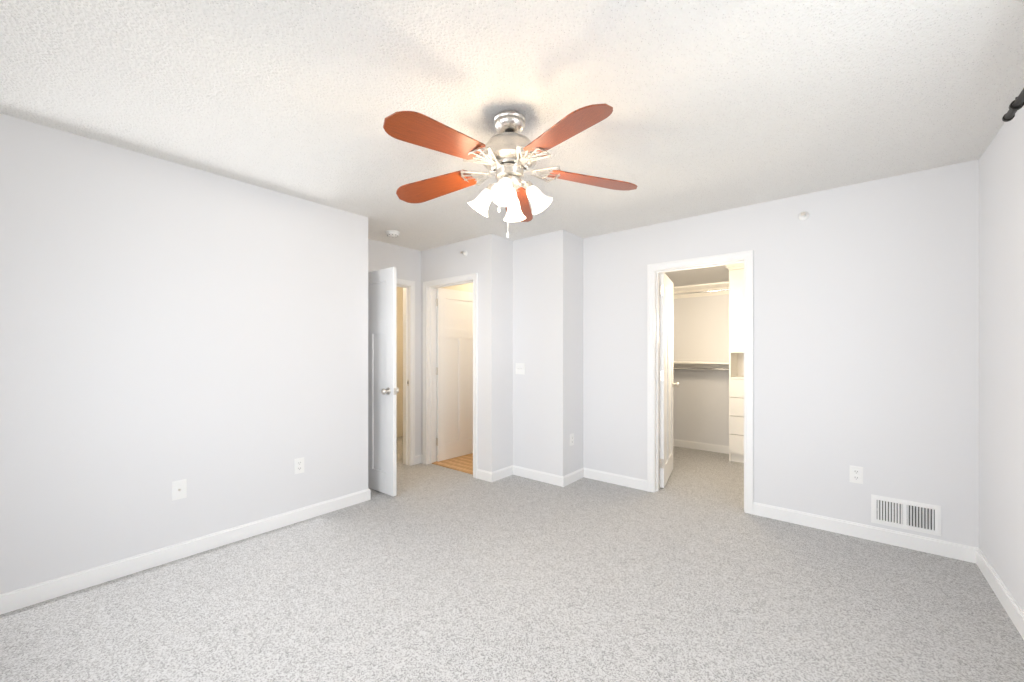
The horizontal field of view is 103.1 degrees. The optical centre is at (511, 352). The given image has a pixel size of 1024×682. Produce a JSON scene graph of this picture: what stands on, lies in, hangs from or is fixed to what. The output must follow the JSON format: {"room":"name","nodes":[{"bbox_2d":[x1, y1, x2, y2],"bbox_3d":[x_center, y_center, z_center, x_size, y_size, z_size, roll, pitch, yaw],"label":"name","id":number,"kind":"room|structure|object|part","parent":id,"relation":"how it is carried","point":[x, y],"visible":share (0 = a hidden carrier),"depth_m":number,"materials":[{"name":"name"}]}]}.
{"room":"empty bedroom","nodes":[
{"label":"empty bedroom","id":0,"kind":"room"},
{"bbox_2d":[0,113,354,593],"bbox_3d":[-2.162,0.055,2.506,0.120,2.450,2.500,0,0,39],"label":"wall","id":1,"kind":"structure","parent":0,"point":[164,324],"depth_m":2.43,"materials":[{"name":"grey paint"}]},
{"bbox_2d":[172,479,186,500],"bbox_3d":[-2.062,0.854,2.521,0.016,0.116,0.072,0,0,39],"label":"outlet","id":2,"kind":"object","parent":1,"relation":"attached to","point":[179,489],"visible":1,"depth_m":2.52,"materials":[{"name":"white plastic"}]},
{"bbox_2d":[0,488,370,614],"bbox_3d":[-2.058,1.232,2.527,0.014,0.095,2.604,0,0,39],"label":"baseboard","id":3,"kind":"structure","parent":1,"relation":"attached to","point":[13,600],"depth_m":2.45,"materials":[{"name":"white wood"}]},
{"bbox_2d":[294,457,303,474],"bbox_3d":[-1.610,0.860,3.079,0.008,0.116,0.072,0,0,39],"label":"electrical outlet","id":4,"kind":"object","parent":1,"relation":"attached to","point":[298,465],"visible":1,"depth_m":3.08,"materials":[{"name":"white plastic"}]},
{"bbox_2d":[355,214,367,491],"bbox_3d":[-1.564,0.055,3.710,0.720,2.450,0.120,0,0,39],"label":"wall","id":5,"kind":"structure","parent":0,"point":[361,353],"depth_m":3.48,"materials":[{"name":"grey paint"}]},
{"bbox_2d":[368,239,420,455],"bbox_3d":[-1.758,0.055,3.946,0.120,2.450,2.080,0,0,39],"label":"wall","id":6,"kind":"structure","parent":0,"point":[405,262],"depth_m":4.62,"materials":[{"name":"grey paint"}]},
{"bbox_2d":[368,267,398,495],"bbox_3d":[-1.314,0.259,3.812,0.744,2.018,0.183,0,0,38],"label":"entry door","id":7,"kind":"structure","parent":6,"relation":"in","point":[383,389],"depth_m":3.69,"materials":[{"name":"white wood"}]},
{"bbox_2d":[396,278,414,465],"bbox_3d":[-1.434,0.237,4.343,0.158,2.086,0.855,0,0,39],"label":"door frame","id":8,"kind":"structure","parent":6,"relation":"attached to","point":[408,286],"depth_m":4.61,"materials":[{"name":"white wood"}]},
{"bbox_2d":[396,287,402,437],"bbox_3d":[-2.481,0.055,5.274,0.120,2.450,3.220,0,0,39],"label":"wall","id":9,"kind":"structure","parent":0,"point":[399,360],"depth_m":6.13,"materials":[{"name":"paint"}]},
{"bbox_2d":[432,453,472,474],"bbox_3d":[-0.038,1.275,5.219,1.030,0.010,1.970,0,0,39],"label":"floor","id":10,"kind":"structure","parent":0,"point":[463,463],"depth_m":4.65,"materials":[{"name":"brown wood"}]},
{"bbox_2d":[442,283,472,292],"bbox_3d":[-0.461,0.055,5.611,0.120,2.450,1.900,0,0,39],"label":"wall","id":11,"kind":"structure","parent":0,"point":[468,287],"depth_m":5.30,"materials":[{"name":"paint"}]},
{"bbox_2d":[421,234,499,471],"bbox_3d":[-0.655,0.055,4.465,1.270,2.450,0.120,0,0,39],"label":"wall","id":12,"kind":"structure","parent":0,"point":[482,258],"depth_m":4.09,"materials":[{"name":"grey paint"}]},
{"bbox_2d":[423,273,477,477],"bbox_3d":[-0.642,0.237,4.454,0.855,2.086,0.158,0,0,39],"label":"door frame","id":13,"kind":"structure","parent":12,"relation":"attached to","point":[429,372],"depth_m":4.65,"materials":[{"name":"white wood"}]},
{"bbox_2d":[436,288,472,461],"bbox_3d":[-0.624,0.259,4.992,0.173,2.018,0.743,0,0,42],"label":"door","id":14,"kind":"structure","parent":12,"relation":"in","point":[454,373],"depth_m":4.89,"materials":[{"name":"white wood"}]},
{"bbox_2d":[500,237,512,468],"bbox_3d":[-0.068,0.055,4.275,0.120,2.450,0.330,0,0,39],"label":"wall","id":15,"kind":"structure","parent":0,"point":[506,352],"depth_m":4.19,"materials":[{"name":"grey paint"}]},
{"bbox_2d":[488,465,511,481],"bbox_3d":[-0.106,1.232,4.122,0.014,0.095,0.314,0,0,39],"label":"baseboard","id":16,"kind":"structure","parent":15,"relation":"attached to","point":[499,474],"depth_m":4.10,"materials":[{"name":"white wood"}]},
{"bbox_2d":[0,436,1023,681],"bbox_3d":[-0.196,1.330,3.391,6.200,0.100,6.800,0,0,39],"label":"floor","id":17,"kind":"structure","parent":0,"point":[692,570],"depth_m":2.08,"materials":[{"name":"grey carpet"}]},
{"bbox_2d":[673,263,743,462],"bbox_3d":[2.907,0.122,4.697,2.710,2.314,0.447,0,0,39],"label":"closet shelving","id":18,"kind":"object","parent":17,"relation":"on","point":[733,287],"visible":0.25,"depth_m":4.67,"materials":[{"name":"wood"}]},
{"bbox_2d":[0,0,1023,250],"bbox_3d":[-0.196,-1.220,3.391,6.200,0.100,6.800,0,0,39],"label":"ceiling","id":19,"kind":"structure","parent":0,"point":[722,104],"depth_m":1.82,"materials":[{"name":"white paint"}]},
{"bbox_2d":[386,230,399,236],"bbox_3d":[-1.163,-1.149,3.963,0.136,0.041,0.136,0,0,39],"label":"smoke detector","id":20,"kind":"object","parent":19,"relation":"attached to","point":[391,233],"visible":1,"depth_m":3.92,"materials":[{"name":"white plastic"}]},
{"bbox_2d":[383,103,636,237],"bbox_3d":[-0.052,-0.862,2.005,1.318,0.616,1.282,0,0,39],"label":"ceiling fan","id":21,"kind":"object","parent":19,"relation":"hanging from","point":[509,158],"visible":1,"depth_m":1.94,"materials":[{"name":"brown wood"}]},
{"label":"blade","id":22,"kind":"part","parent":21,"relation":"part of","materials":[{"name":"brown wood"}]},
{"bbox_3d":[-0.426,-0.898,2.221,0.483,0.006,0.174,-5,-13,24],"label":"blade","id":23,"kind":"part","parent":21,"relation":"part of","materials":[{"name":"brown wood"}]},
{"bbox_3d":[0.034,-0.898,2.489,0.174,0.006,0.483,11,-4,7],"label":"blade","id":24,"kind":"part","parent":21,"relation":"part of","materials":[{"name":"brown wood"}]},
{"bbox_3d":[0.216,-0.898,1.647,0.174,0.006,0.483,-12,11,-28],"label":"blade","id":25,"kind":"part","parent":21,"relation":"part of","materials":[{"name":"brown wood"}]},
{"bbox_3d":[0.431,-0.898,2.134,0.483,0.006,0.174,5,10,-12],"label":"blade","id":26,"kind":"part","parent":21,"relation":"part of","materials":[{"name":"brown wood"}]},
{"bbox_2d":[513,230,569,475],"bbox_3d":[0.285,0.055,4.122,0.620,2.450,0.120,0,0,39],"label":"wall","id":27,"kind":"structure","parent":0,"point":[541,349],"depth_m":4.03,"materials":[{"name":"grey paint"}]},
{"bbox_2d":[516,363,524,373],"bbox_3d":[0.078,0.170,4.200,0.118,0.116,0.020,0,0,39],"label":"switch plate","id":28,"kind":"object","parent":27,"relation":"attached to","point":[520,368],"visible":1,"depth_m":4.20,"materials":[{"name":"white plastic"}]},
{"bbox_2d":[512,465,567,486],"bbox_3d":[0.248,1.232,4.065,0.634,0.095,0.014,0,0,39],"label":"baseboard","id":29,"kind":"structure","parent":27,"relation":"attached to","point":[562,481],"depth_m":4.03,"materials":[{"name":"white wood"}]},
{"bbox_2d":[570,233,582,472],"bbox_3d":[0.640,0.055,4.161,0.120,2.450,0.390,0,0,39],"label":"wall","id":30,"kind":"structure","parent":0,"point":[576,345],"depth_m":4.07,"materials":[{"name":"grey paint"}]},
{"bbox_2d":[570,433,573,445],"bbox_3d":[0.591,0.860,4.000,0.008,0.116,0.072,0,0,39],"label":"electrical outlet","id":31,"kind":"object","parent":30,"relation":"attached to","point":[571,439],"depth_m":4.00,"materials":[{"name":"white plastic"}]},
{"bbox_2d":[567,468,583,484],"bbox_3d":[0.606,1.232,4.014,0.014,0.095,0.360,0,0,39],"label":"baseboard","id":32,"kind":"structure","parent":30,"relation":"attached to","point":[576,475],"depth_m":4.04,"materials":[{"name":"white wood"}]},
{"bbox_2d":[664,265,728,445],"bbox_3d":[3.041,0.055,4.955,2.830,2.450,0.120,0,0,39],"label":"wall","id":33,"kind":"structure","parent":0,"point":[701,397],"depth_m":5.33,"materials":[{"name":"grey paint"}]},
{"bbox_2d":[673,439,728,453],"bbox_3d":[3.045,1.232,4.865,2.710,0.095,0.014,0,0,39],"label":"baseboard","id":34,"kind":"structure","parent":33,"relation":"attached to","point":[678,443],"depth_m":5.32,"materials":[{"name":"white wood"}]},
{"bbox_2d":[583,159,978,547],"bbox_3d":[1.821,0.055,3.369,2.710,2.450,0.120,0,0,39],"label":"wall","id":35,"kind":"structure","parent":0,"point":[866,326],"depth_m":2.88,"materials":[{"name":"grey paint"}]},
{"bbox_2d":[584,468,646,490],"bbox_3d":[0.991,1.232,3.961,0.676,0.095,0.014,0,0,39],"label":"baseboard","id":36,"kind":"structure","parent":35,"relation":"attached to","point":[631,482],"depth_m":3.94,"materials":[{"name":"white wood"}]},
{"bbox_2d":[659,273,679,487],"bbox_3d":[1.571,0.259,4.116,0.173,2.018,0.732,0,0,28],"label":"closet door","id":37,"kind":"structure","parent":35,"relation":"in","point":[667,384],"depth_m":4.01,"materials":[{"name":"white wood"}]},
{"bbox_2d":[647,250,752,514],"bbox_3d":[1.622,0.237,3.532,0.844,2.086,0.158,0,0,39],"label":"trim","id":38,"kind":"structure","parent":35,"relation":"attached to","point":[655,270],"depth_m":3.59,"materials":[{"name":"white wood"}]},
{"bbox_2d":[798,211,808,219],"bbox_3d":[2.143,-1.010,2.990,0.066,0.066,0.058,0,0,39],"label":"sprinkler","id":39,"kind":"object","parent":35,"relation":"attached to","point":[803,215],"visible":1,"depth_m":3.00,"materials":[{"name":"white plastic"}]},
{"bbox_2d":[850,465,862,483],"bbox_3d":[2.389,0.850,2.821,0.072,0.116,0.008,0,0,39],"label":"electrical outlet","id":40,"kind":"object","parent":35,"relation":"attached to","point":[856,474],"visible":1,"depth_m":2.82,"materials":[{"name":"white plastic"}]},
{"bbox_2d":[753,502,972,562],"bbox_3d":[2.358,1.232,2.842,1.170,0.095,0.014,0,0,39],"label":"baseboard","id":41,"kind":"structure","parent":35,"relation":"attached to","point":[962,552],"depth_m":2.77,"materials":[{"name":"white wood"}]},
{"bbox_2d":[871,494,940,535],"bbox_3d":[2.575,1.065,2.665,0.330,0.190,0.013,0,0,39],"label":"air vent","id":42,"kind":"object","parent":35,"relation":"in","point":[910,515],"visible":1,"depth_m":2.66,"materials":[{"name":"white metal"}]},
{"bbox_2d":[979,106,1023,611],"bbox_3d":[2.124,0.055,1.505,0.120,2.450,6.620,0,0,39],"label":"wall","id":43,"kind":"structure","parent":0,"point":[1001,353],"depth_m":2.10,"materials":[{"name":"grey paint"}]},
{"bbox_2d":[972,547,1023,639],"bbox_3d":[1.438,1.232,0.774,0.014,0.095,4.380,0,0,39],"label":"baseboard","id":44,"kind":"structure","parent":43,"relation":"attached to","point":[1013,610],"depth_m":2.08,"materials":[{"name":"white wood"}]},
{"bbox_2d":[1002,88,1023,121],"bbox_3d":[1.215,-0.969,0.588,0.124,0.072,2.790,0,0,39],"label":"curtain rod","id":45,"kind":"object","parent":43,"relation":"attached to","point":[1016,104],"visible":1,"depth_m":1.60,"materials":[{"name":"brown metal"}]}
]}

